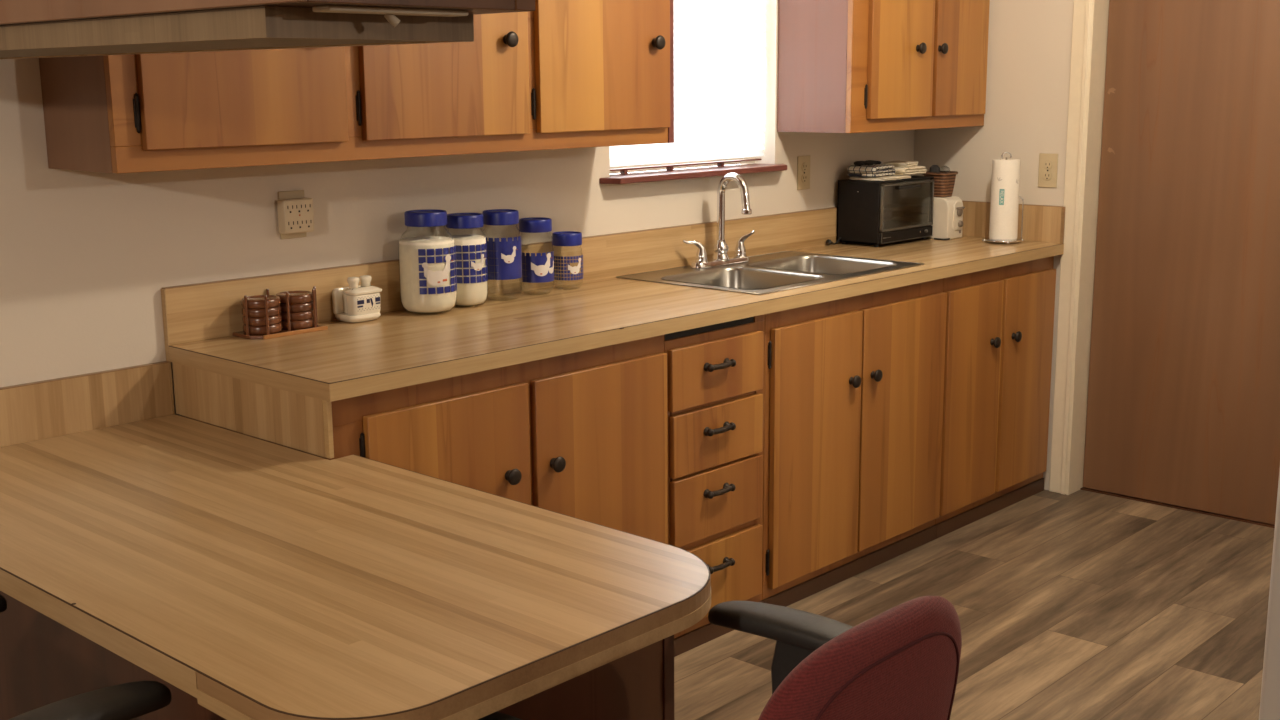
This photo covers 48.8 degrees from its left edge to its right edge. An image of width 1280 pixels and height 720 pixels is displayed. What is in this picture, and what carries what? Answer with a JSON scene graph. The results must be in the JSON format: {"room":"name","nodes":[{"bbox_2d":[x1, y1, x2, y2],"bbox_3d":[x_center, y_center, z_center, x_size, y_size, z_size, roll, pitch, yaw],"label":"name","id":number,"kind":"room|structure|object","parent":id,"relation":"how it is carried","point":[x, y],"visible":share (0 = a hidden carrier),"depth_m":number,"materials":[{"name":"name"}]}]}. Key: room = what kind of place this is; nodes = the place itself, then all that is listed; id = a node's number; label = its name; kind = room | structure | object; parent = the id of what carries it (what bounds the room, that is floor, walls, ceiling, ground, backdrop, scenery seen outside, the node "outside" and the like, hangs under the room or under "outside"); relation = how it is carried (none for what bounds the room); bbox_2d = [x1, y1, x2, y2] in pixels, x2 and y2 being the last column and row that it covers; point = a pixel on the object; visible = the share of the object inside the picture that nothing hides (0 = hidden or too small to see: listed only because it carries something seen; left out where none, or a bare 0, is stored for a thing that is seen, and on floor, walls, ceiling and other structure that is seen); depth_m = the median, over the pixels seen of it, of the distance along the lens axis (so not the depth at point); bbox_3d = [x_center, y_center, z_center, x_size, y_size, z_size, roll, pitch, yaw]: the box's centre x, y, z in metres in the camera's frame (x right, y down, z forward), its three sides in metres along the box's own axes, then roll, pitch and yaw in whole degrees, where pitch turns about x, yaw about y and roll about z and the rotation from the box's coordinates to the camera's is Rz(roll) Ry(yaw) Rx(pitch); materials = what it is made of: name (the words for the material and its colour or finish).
{"room":"kitchen","nodes":[
{"label":"kitchen","id":0,"kind":"room"},
{"bbox_2d":[0,0,914,415],"bbox_3d":[-1.607,-0.241,2.681,0.150,2.440,8.200,10,15,42],"label":"wall","id":1,"kind":"structure","parent":0,"point":[87,258],"depth_m":3.29,"materials":[{"name":"paint"}]},
{"bbox_2d":[0,361,174,446],"bbox_3d":[-1.950,0.254,2.273,0.016,0.122,2.600,10,15,42],"label":"backsplash","id":2,"kind":"structure","parent":1,"relation":"attached to","point":[39,410],"depth_m":3.05,"materials":[{"name":"laminate"}]},
{"bbox_2d":[278,190,306,238],"bbox_3d":[-0.836,-0.350,3.390,0.006,0.114,0.072,10,15,42],"label":"wall outlet","id":3,"kind":"object","parent":1,"relation":"attached to","point":[295,193],"visible":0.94,"depth_m":3.38,"materials":[{"name":"beige plastic"}]},
{"bbox_2d":[277,197,313,233],"bbox_3d":[-0.824,-0.346,3.376,0.031,0.081,0.083,10,15,42],"label":"adapter","id":4,"kind":"object","parent":3,"relation":"attached to","point":[295,215],"visible":1,"depth_m":3.36,"materials":[{"name":"beige plastic"}]},
{"bbox_2d":[39,0,673,173],"bbox_3d":[-0.558,-0.876,3.344,0.340,0.768,1.634,10,15,42],"label":"upper cabinet","id":5,"kind":"object","parent":1,"relation":"attached to","point":[560,74],"visible":0.82,"depth_m":3.17,"materials":[{"name":"brown wood"}]},
{"bbox_2d":[161,207,841,361],"bbox_3d":[-0.010,-0.309,4.297,0.016,0.167,3.118,10,15,42],"label":"backsplash","id":6,"kind":"structure","parent":1,"relation":"attached to","point":[206,310],"depth_m":4.04,"materials":[{"name":"laminate"}]},
{"bbox_2d":[610,157,754,173],"bbox_3d":[0.102,-1.050,4.450,0.040,0.886,0.800,10,15,42],"label":"window","id":7,"kind":"structure","parent":1,"relation":"in","point":[743,162],"depth_m":4.54,"materials":[{"name":"white paint"}]},
{"bbox_2d":[610,0,765,174],"bbox_3d":[0.146,-1.041,4.410,0.040,0.884,0.792,10,15,42],"label":"window blind","id":8,"kind":"object","parent":1,"relation":"attached to","point":[719,48],"visible":0.73,"depth_m":4.54,"materials":[{"name":"white plastic"}]},
{"bbox_2d":[599,163,786,183],"bbox_3d":[0.175,-0.594,4.476,0.147,0.018,0.893,10,15,42],"label":"window sill","id":9,"kind":"structure","parent":1,"relation":"attached to","point":[650,176],"depth_m":4.39,"materials":[{"name":"brown wood"}]},
{"bbox_2d":[797,155,809,189],"bbox_3d":[0.567,-0.647,4.873,0.008,0.116,0.072,10,15,42],"label":"wall outlet","id":10,"kind":"object","parent":1,"relation":"attached to","point":[803,162],"visible":1,"depth_m":4.87,"materials":[{"name":"beige plastic"}]},
{"bbox_2d":[801,174,806,182],"bbox_3d":[0.567,-0.628,4.876,0.008,0.032,0.032,10,15,42],"label":"socket","id":11,"kind":"object","parent":10,"relation":"attached to","point":[803,176],"depth_m":4.87,"materials":[{"name":"beige plastic"}]},
{"bbox_2d":[802,162,806,171],"bbox_3d":[0.567,-0.666,4.869,0.008,0.032,0.032,10,15,42],"label":"socket","id":12,"kind":"object","parent":10,"relation":"attached to","point":[804,164],"depth_m":4.87,"materials":[{"name":"beige plastic"}]},
{"bbox_2d":[777,0,989,132],"bbox_3d":[0.871,-1.186,4.855,0.340,0.769,0.852,10,15,42],"label":"upper cabinet","id":13,"kind":"object","parent":1,"relation":"attached to","point":[845,66],"visible":1,"depth_m":4.65,"materials":[{"name":"brown wood"}]},
{"bbox_2d":[674,489,1274,719],"bbox_3d":[1.008,1.349,0.951,6.400,0.050,8.800,10,15,42],"label":"floor","id":14,"kind":"structure","parent":0,"point":[1081,604],"depth_m":3.99,"materials":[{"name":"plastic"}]},
{"bbox_2d":[0,595,171,719],"bbox_3d":[-1.022,0.693,2.003,0.630,0.860,0.555,10,15,42],"label":"office chair","id":15,"kind":"object","parent":14,"relation":"on","point":[130,700],"visible":1,"depth_m":1.88,"materials":[{"name":"grey plastic"}]},
{"bbox_2d":[0,591,673,719],"bbox_3d":[-0.672,0.643,2.613,1.496,0.716,0.613,10,15,42],"label":"base cabinet","id":16,"kind":"object","parent":14,"relation":"on","point":[43,661],"visible":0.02,"depth_m":2.31,"materials":[{"name":"brown wood"}]},
{"bbox_2d":[0,414,710,719],"bbox_3d":[-0.689,0.296,2.439,1.656,0.045,0.778,10,15,42],"label":"countertop","id":17,"kind":"structure","parent":16,"relation":"on","point":[257,579],"depth_m":2.15,"materials":[{"name":"laminate"}]},
{"bbox_2d":[172,335,667,543],"bbox_3d":[-0.479,0.398,3.433,0.629,0.876,1.017,10,15,42],"label":"base cabinet","id":18,"kind":"object","parent":14,"relation":"on","point":[583,435],"depth_m":3.19,"materials":[{"name":"brown wood"}]},
{"bbox_2d":[169,236,1063,401],"bbox_3d":[0.218,-0.206,4.103,0.635,0.037,3.120,10,15,42],"label":"countertop","id":19,"kind":"structure","parent":18,"relation":"on","point":[400,348],"depth_m":3.42,"materials":[{"name":"laminate"}]},
{"bbox_2d":[233,286,327,338],"bbox_3d":[-0.849,-0.114,3.323,0.100,0.100,0.196,10,15,42],"label":"rack","id":20,"kind":"object","parent":19,"relation":"on","point":[285,332],"visible":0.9,"depth_m":3.29,"materials":[{"name":"brown wood"}]},
{"bbox_2d":[243,323,281,334],"bbox_3d":[-0.883,-0.076,3.298,0.090,0.020,0.090,-2,11,-9],"label":"coaster","id":21,"kind":"object","parent":20,"relation":"in","point":[254,330],"visible":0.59,"depth_m":3.26,"materials":[{"name":"brown wood"}]},
{"bbox_2d":[242,314,281,325],"bbox_3d":[-0.883,-0.096,3.294,0.090,0.020,0.090,3,12,18],"label":"coaster","id":22,"kind":"object","parent":21,"relation":"on","point":[253,321],"visible":0.68,"depth_m":3.26,"materials":[{"name":"brown wood"}]},
{"bbox_2d":[242,305,280,316],"bbox_3d":[-0.883,-0.116,3.290,0.090,0.020,0.090,1,11,7],"label":"coaster","id":23,"kind":"object","parent":22,"relation":"on","point":[274,311],"visible":0.68,"depth_m":3.25,"materials":[{"name":"brown wood"}]},
{"bbox_2d":[241,295,280,308],"bbox_3d":[-0.883,-0.136,3.286,0.090,0.020,0.090,-10,15,-41],"label":"coaster","id":24,"kind":"object","parent":23,"relation":"on","point":[256,301],"visible":0.93,"depth_m":3.26,"materials":[{"name":"brown wood"}]},
{"bbox_2d":[233,325,320,338],"bbox_3d":[-0.852,-0.069,3.333,0.094,0.008,0.192,10,15,42],"label":"tray","id":25,"kind":"object","parent":20,"relation":"on","point":[285,332],"depth_m":3.28,"materials":[{"name":"brown wood"}]},
{"bbox_2d":[281,318,313,328],"bbox_3d":[-0.820,-0.090,3.365,0.090,0.020,0.090,-4,12,-16],"label":"coaster","id":26,"kind":"object","parent":20,"relation":"in","point":[302,324],"visible":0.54,"depth_m":3.33,"materials":[{"name":"brown wood"}]},
{"bbox_2d":[281,310,312,320],"bbox_3d":[-0.820,-0.110,3.361,0.090,0.020,0.090,2,11,12],"label":"coaster","id":27,"kind":"object","parent":26,"relation":"on","point":[294,316],"visible":0.47,"depth_m":3.32,"materials":[{"name":"brown wood"}]},
{"bbox_2d":[280,302,312,311],"bbox_3d":[-0.820,-0.130,3.357,0.090,0.020,0.090,6,13,28],"label":"coaster","id":28,"kind":"object","parent":27,"relation":"on","point":[302,307],"visible":0.52,"depth_m":3.32,"materials":[{"name":"brown wood"}]},
{"bbox_2d":[276,291,311,303],"bbox_3d":[-0.820,-0.149,3.353,0.090,0.020,0.090,-8,13,-33],"label":"coaster","id":29,"kind":"object","parent":28,"relation":"on","point":[295,297],"visible":0.83,"depth_m":3.32,"materials":[{"name":"brown wood"}]},
{"bbox_2d":[332,275,381,322],"bbox_3d":[-0.699,-0.153,3.490,0.084,0.111,0.098,10,15,42],"label":"holder","id":30,"kind":"object","parent":19,"relation":"on","point":[355,303],"visible":1,"depth_m":3.47,"materials":[{"name":"white ceramic"}]},
{"bbox_2d":[398,209,456,313],"bbox_3d":[-0.541,-0.251,3.597,0.147,0.258,0.145,10,15,42],"label":"storage jar","id":31,"kind":"object","parent":19,"relation":"on","point":[428,273],"visible":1,"depth_m":3.55,"materials":[{"name":"clear glass"}]},
{"bbox_2d":[422,254,450,285],"bbox_3d":[-0.508,-0.225,3.542,0.079,0.076,0.012,-7,13,-29],"label":"print","id":32,"kind":"object","parent":31,"relation":"attached to","point":[436,268],"depth_m":3.54},
{"bbox_2d":[418,246,456,293],"bbox_3d":[-0.504,-0.227,3.559,0.032,0.114,0.111,10,15,42],"label":"print","id":33,"kind":"object","parent":31,"relation":"attached to","point":[437,273],"depth_m":3.54},
{"bbox_2d":[444,213,487,306],"bbox_3d":[-0.457,-0.262,3.700,0.114,0.240,0.112,10,15,42],"label":"storage jar","id":34,"kind":"object","parent":19,"relation":"on","point":[471,250],"visible":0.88,"depth_m":3.66,"materials":[{"name":"clear glass"}]},
{"bbox_2d":[456,242,487,282],"bbox_3d":[-0.434,-0.254,3.680,0.050,0.099,0.111,10,15,42],"label":"print","id":35,"kind":"object","parent":34,"relation":"attached to","point":[471,257],"depth_m":3.65},
{"bbox_2d":[471,254,483,270],"bbox_3d":[-0.420,-0.253,3.660,0.042,0.043,0.004,-10,15,-41],"label":"print","id":36,"kind":"object","parent":34,"relation":"attached to","point":[477,260],"depth_m":3.66},
{"bbox_2d":[482,209,521,300],"bbox_3d":[-0.372,-0.282,3.796,0.108,0.240,0.107,10,15,42],"label":"storage jar","id":37,"kind":"object","parent":19,"relation":"on","point":[504,258],"visible":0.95,"depth_m":3.75,"materials":[{"name":"clear glass"}]},
{"bbox_2d":[486,236,521,279],"bbox_3d":[-0.361,-0.275,3.779,0.064,0.112,0.095,10,15,42],"label":"print","id":38,"kind":"object","parent":37,"relation":"attached to","point":[504,258],"depth_m":3.75},
{"bbox_2d":[501,246,515,262],"bbox_3d":[-0.348,-0.280,3.751,0.044,0.045,0.005,-6,13,-28],"label":"print","id":39,"kind":"object","parent":37,"relation":"attached to","point":[508,253],"depth_m":3.75},
{"bbox_2d":[519,217,553,293],"bbox_3d":[-0.287,-0.286,3.897,0.096,0.208,0.098,-4,12,-19],"label":"storage jar","id":40,"kind":"object","parent":19,"relation":"on","point":[535,269],"visible":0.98,"depth_m":3.86,"materials":[{"name":"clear glass"}]},
{"bbox_2d":[522,251,553,282],"bbox_3d":[-0.276,-0.257,3.884,0.055,0.082,0.084,10,15,42],"label":"print","id":41,"kind":"object","parent":40,"relation":"attached to","point":[535,269],"depth_m":3.86},
{"bbox_2d":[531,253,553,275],"bbox_3d":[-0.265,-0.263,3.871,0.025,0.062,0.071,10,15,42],"label":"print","id":42,"kind":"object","parent":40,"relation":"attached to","point":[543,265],"depth_m":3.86},
{"bbox_2d":[552,231,582,287],"bbox_3d":[-0.205,-0.281,3.995,0.089,0.158,0.089,10,15,42],"label":"storage jar","id":43,"kind":"object","parent":19,"relation":"on","point":[562,238],"visible":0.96,"depth_m":3.96,"materials":[{"name":"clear glass"}]},
{"bbox_2d":[554,255,582,279],"bbox_3d":[-0.197,-0.262,3.982,0.055,0.067,0.076,10,15,42],"label":"print","id":44,"kind":"object","parent":43,"relation":"attached to","point":[574,270],"depth_m":3.96},
{"bbox_2d":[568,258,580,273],"bbox_3d":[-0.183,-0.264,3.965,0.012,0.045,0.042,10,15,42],"label":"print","id":45,"kind":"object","parent":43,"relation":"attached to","point":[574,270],"depth_m":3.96},
{"bbox_2d":[683,173,754,268],"bbox_3d":[0.280,-0.440,4.418,0.153,0.291,0.279,10,15,42],"label":"faucet","id":46,"kind":"object","parent":19,"relation":"on","point":[720,257],"visible":1,"depth_m":4.43,"materials":[{"name":"silver metal"}]},
{"bbox_2d":[616,251,923,294],"bbox_3d":[0.414,-0.196,4.355,0.545,0.166,0.842,10,15,42],"label":"sink","id":47,"kind":"object","parent":19,"relation":"in","point":[783,270],"visible":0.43,"depth_m":4.38,"materials":[{"name":"silver metal"}]},
{"bbox_2d":[826,176,933,246],"bbox_3d":[0.869,-0.534,5.054,0.196,0.228,0.418,10,15,42],"label":"toaster oven","id":48,"kind":"object","parent":19,"relation":"on","point":[876,213],"visible":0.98,"depth_m":5.00,"materials":[{"name":"black metal"}]},
{"bbox_2d":[849,175,910,180],"bbox_3d":[0.855,-0.648,5.011,0.150,0.013,0.184,10,15,42],"label":"dish towel","id":49,"kind":"object","parent":48,"relation":"on","point":[893,177],"visible":0.84,"depth_m":4.96,"materials":[{"name":"white fabric"}]},
{"bbox_2d":[847,164,894,176],"bbox_3d":[0.820,-0.671,4.998,0.119,0.041,0.159,9,14,39],"label":"dish towel","id":50,"kind":"object","parent":49,"relation":"on","point":[875,170],"visible":0.99,"depth_m":4.95,"materials":[{"name":"white fabric"}]},
{"bbox_2d":[854,160,880,165],"bbox_3d":[0.804,-0.701,5.019,0.056,0.017,0.120,10,15,42],"label":"oven mitt","id":51,"kind":"object","parent":50,"relation":"on","point":[867,162],"visible":1,"depth_m":5.00,"materials":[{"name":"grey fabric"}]},
{"bbox_2d":[883,204,926,211],"bbox_3d":[0.885,-0.551,5.080,0.147,0.010,0.314,10,15,42],"label":"baking tray","id":52,"kind":"object","parent":48,"relation":"on","point":[887,207],"depth_m":5.15,"materials":[{"name":"grey metal"}]},
{"bbox_2d":[893,166,926,174],"bbox_3d":[0.946,-0.686,5.093,0.147,0.030,0.124,-11,15,-43],"label":"dish towel","id":53,"kind":"object","parent":48,"relation":"on","point":[911,170],"visible":0.62,"depth_m":5.04,"materials":[{"name":"white fabric"}]},
{"bbox_2d":[884,160,917,166],"bbox_3d":[0.939,-0.706,5.078,0.099,0.019,0.100,7,14,34],"label":"dish towel","id":54,"kind":"object","parent":53,"relation":"on","point":[898,163],"visible":0.91,"depth_m":5.04,"materials":[{"name":"white fabric"}]},
{"bbox_2d":[926,196,964,239],"bbox_3d":[1.114,-0.523,5.184,0.127,0.152,0.122,10,15,42],"label":"toaster","id":55,"kind":"object","parent":19,"relation":"on","point":[947,211],"visible":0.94,"depth_m":5.14,"materials":[{"name":"white plastic"}]},
{"bbox_2d":[923,171,957,196],"bbox_3d":[1.100,-0.646,5.176,0.107,0.091,0.109,10,15,42],"label":"wicker basket","id":56,"kind":"object","parent":55,"relation":"on","point":[944,181],"visible":0.8,"depth_m":5.14,"materials":[{"name":"brown wicker"}]},
{"bbox_2d":[929,165,939,171],"bbox_3d":[1.079,-0.659,5.168,0.040,0.108,0.040,10,15,42],"label":"bottle","id":57,"kind":"object","parent":56,"relation":"in","point":[934,168],"visible":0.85,"depth_m":5.15,"materials":[{"name":"plastic"}]},
{"bbox_2d":[982,152,1023,244],"bbox_3d":[1.298,-0.579,5.018,0.132,0.321,0.132,10,15,42],"label":"paper towel holder","id":58,"kind":"object","parent":19,"relation":"on","point":[1007,241],"visible":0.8,"depth_m":5.01,"materials":[{"name":"silver metal"}]},
{"bbox_2d":[989,159,1019,238],"bbox_3d":[1.298,-0.573,5.019,0.099,0.278,0.099,10,15,42],"label":"paper towel roll","id":59,"kind":"object","parent":58,"relation":"on","point":[1004,203],"visible":1,"depth_m":4.98,"materials":[{"name":"white paper"}]},
{"bbox_2d":[664,314,764,656],"bbox_3d":[0.009,0.293,3.944,0.627,0.876,0.408,10,15,42],"label":"base cabinet","id":60,"kind":"object","parent":14,"relation":"on","point":[715,373],"visible":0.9,"depth_m":3.74,"materials":[{"name":"brown wood"}]},
{"bbox_2d":[478,596,961,719],"bbox_3d":[0.127,0.699,1.929,0.555,0.860,0.630,10,15,42],"label":"office chair","id":61,"kind":"object","parent":14,"relation":"on","point":[902,662],"visible":0.99,"depth_m":1.71,"materials":[{"name":"red fabric"}]},
{"bbox_2d":[762,278,946,606],"bbox_3d":[0.462,0.194,4.425,0.625,0.876,0.924,10,15,42],"label":"base cabinet","id":62,"kind":"object","parent":14,"relation":"on","point":[854,386],"visible":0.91,"depth_m":4.18,"materials":[{"name":"brown wood"}]},
{"bbox_2d":[935,256,1055,538],"bbox_3d":[1.030,0.071,5.025,0.625,0.876,0.749,10,15,42],"label":"base cabinet","id":63,"kind":"object","parent":14,"relation":"on","point":[1000,320],"visible":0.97,"depth_m":4.81,"materials":[{"name":"brown wood"}]},
{"bbox_2d":[913,0,1073,489],"bbox_3d":[3.458,-0.406,3.308,6.399,2.440,0.200,10,15,42],"label":"wall","id":64,"kind":"structure","parent":0,"point":[1029,57],"depth_m":5.05,"materials":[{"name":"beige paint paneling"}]},
{"bbox_2d":[962,201,1065,243],"bbox_3d":[1.278,-0.516,5.196,0.617,0.130,0.018,10,15,42],"label":"backsplash","id":65,"kind":"structure","parent":64,"relation":"attached to","point":[1041,223],"depth_m":5.07,"materials":[{"name":"laminate"}]},
{"bbox_2d":[1038,153,1057,187],"bbox_3d":[1.449,-0.673,5.010,0.072,0.120,0.008,10,15,42],"label":"wall outlet","id":66,"kind":"object","parent":64,"relation":"attached to","point":[1048,163],"visible":1,"depth_m":5.01,"materials":[{"name":"beige plastic"}]},
{"bbox_2d":[1043,172,1051,180],"bbox_3d":[1.449,-0.654,5.014,0.032,0.032,0.008,10,15,42],"label":"socket","id":67,"kind":"object","parent":66,"relation":"attached to","point":[1047,176],"depth_m":5.01,"materials":[{"name":"beige plastic"}]},
{"bbox_2d":[1044,161,1051,169],"bbox_3d":[1.448,-0.692,5.006,0.032,0.032,0.008,10,15,42],"label":"socket","id":68,"kind":"object","parent":66,"relation":"attached to","point":[1047,164],"depth_m":5.00,"materials":[{"name":"beige plastic"}]},
{"bbox_2d":[1049,0,1092,494],"bbox_3d":[1.853,-0.491,4.658,0.972,2.110,0.018,10,15,42],"label":"trim","id":69,"kind":"structure","parent":64,"relation":"attached to","point":[1082,9],"depth_m":4.98,"materials":[{"name":"white paint"}]},
{"bbox_2d":[1066,0,1108,494],"bbox_3d":[1.896,-0.469,4.710,0.832,2.046,0.132,10,15,42],"label":"trim","id":70,"kind":"structure","parent":64,"relation":"attached to","point":[1100,8],"depth_m":4.99,"materials":[{"name":"white paint"}]},
{"bbox_2d":[1080,487,1274,527],"bbox_3d":[1.939,0.523,4.950,0.811,0.005,0.049,10,15,42],"label":"trim","id":71,"kind":"structure","parent":64,"relation":"attached to","point":[1082,488],"depth_m":4.96,"materials":[{"name":"brown wood"}]},
{"bbox_2d":[1083,0,1279,524],"bbox_3d":[1.931,-0.473,4.755,0.802,2.020,0.035,10,15,42],"label":"door","id":72,"kind":"structure","parent":64,"relation":"in","point":[1183,400],"depth_m":4.81,"materials":[{"name":"brown wood"}]},
{"bbox_2d":[1259,469,1279,719],"bbox_3d":[1.961,-0.417,3.429,0.140,2.440,1.658,10,15,42],"label":"wall partition","id":73,"kind":"structure","parent":0,"point":[1270,688],"depth_m":3.05,"materials":[{"name":"white paint"}]},
{"bbox_3d":[0.934,-1.127,0.513,6.550,0.100,8.800,10,15,42],"label":"ceiling","id":74,"kind":"structure","parent":0,"visible":0},
{"bbox_2d":[0,0,534,58],"bbox_3d":[-0.856,-0.895,1.996,1.701,0.900,0.320,10,15,42],"label":"upper cabinet","id":75,"kind":"object","parent":74,"relation":"hanging from","point":[28,28],"visible":0.96,"depth_m":1.62,"materials":[{"name":"brown wood"}]},
{"bbox_2d":[312,5,467,26],"bbox_3d":[-0.268,-0.372,1.535,0.032,0.020,0.188,10,15,42],"label":"strip light","id":76,"kind":"object","parent":75,"relation":"attached to","point":[389,13],"visible":1,"depth_m":1.52,"materials":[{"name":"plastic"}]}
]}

